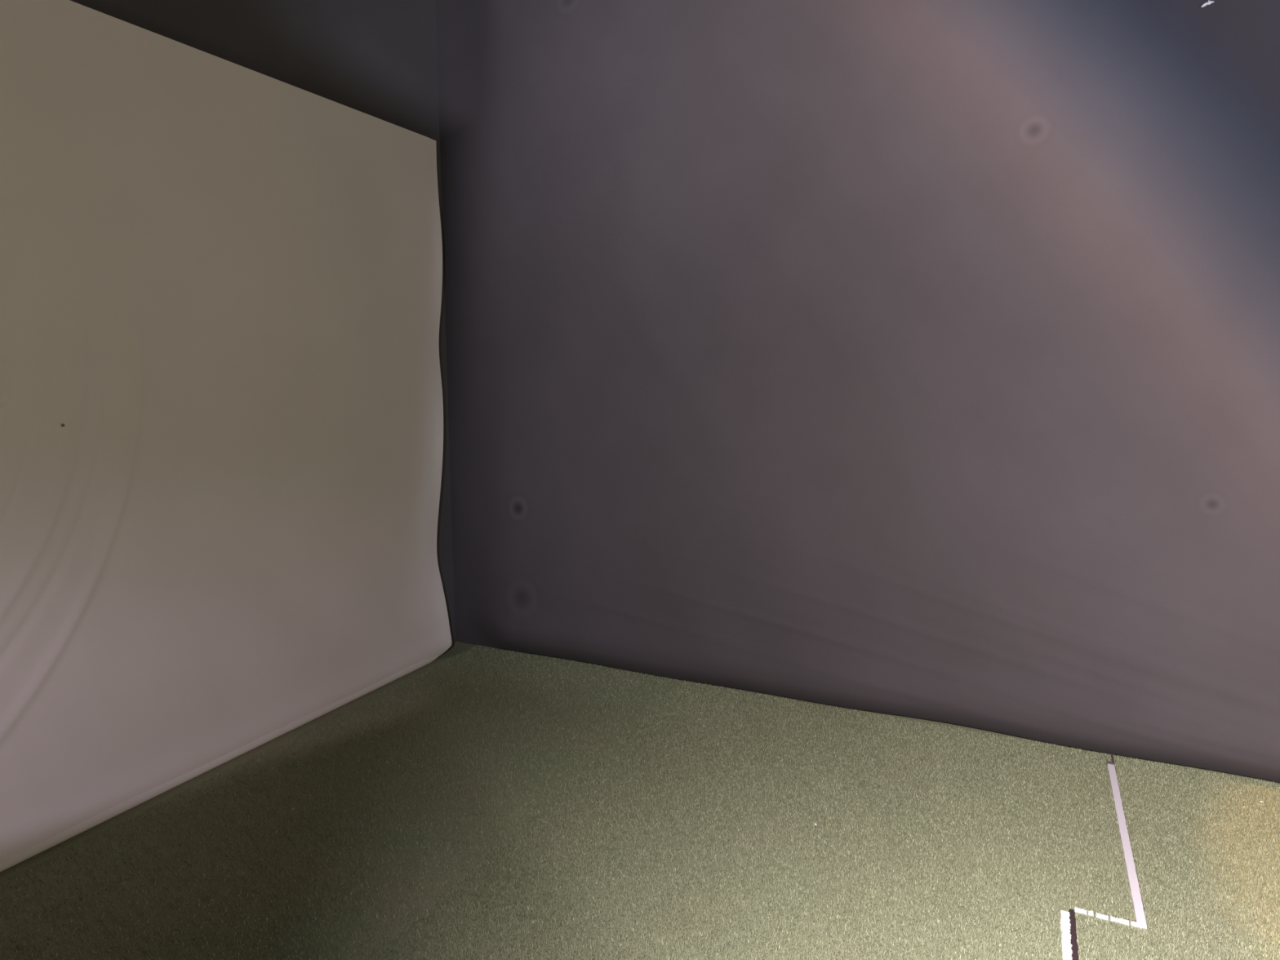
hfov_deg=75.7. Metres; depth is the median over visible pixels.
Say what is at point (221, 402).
projection screen
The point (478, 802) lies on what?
floor
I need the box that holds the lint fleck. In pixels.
[1200,0,1213,7]
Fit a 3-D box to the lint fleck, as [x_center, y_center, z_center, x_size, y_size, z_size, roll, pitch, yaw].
[1.855,-1.557,2.693,0.035,0.020,0.006,4,8,25]
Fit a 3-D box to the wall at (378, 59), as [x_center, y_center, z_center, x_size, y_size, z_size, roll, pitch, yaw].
[-1.923,-0.577,2.262,0.039,3.440,4.444,4,8,25]
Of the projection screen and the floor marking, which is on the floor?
the floor marking
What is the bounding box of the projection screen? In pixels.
[0,0,451,871]
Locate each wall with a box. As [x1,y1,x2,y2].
[70,0,457,644]
[435,0,1279,782]
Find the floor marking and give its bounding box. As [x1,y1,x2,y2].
[1060,753,1146,959]
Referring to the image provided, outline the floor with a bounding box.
[0,640,1279,959]

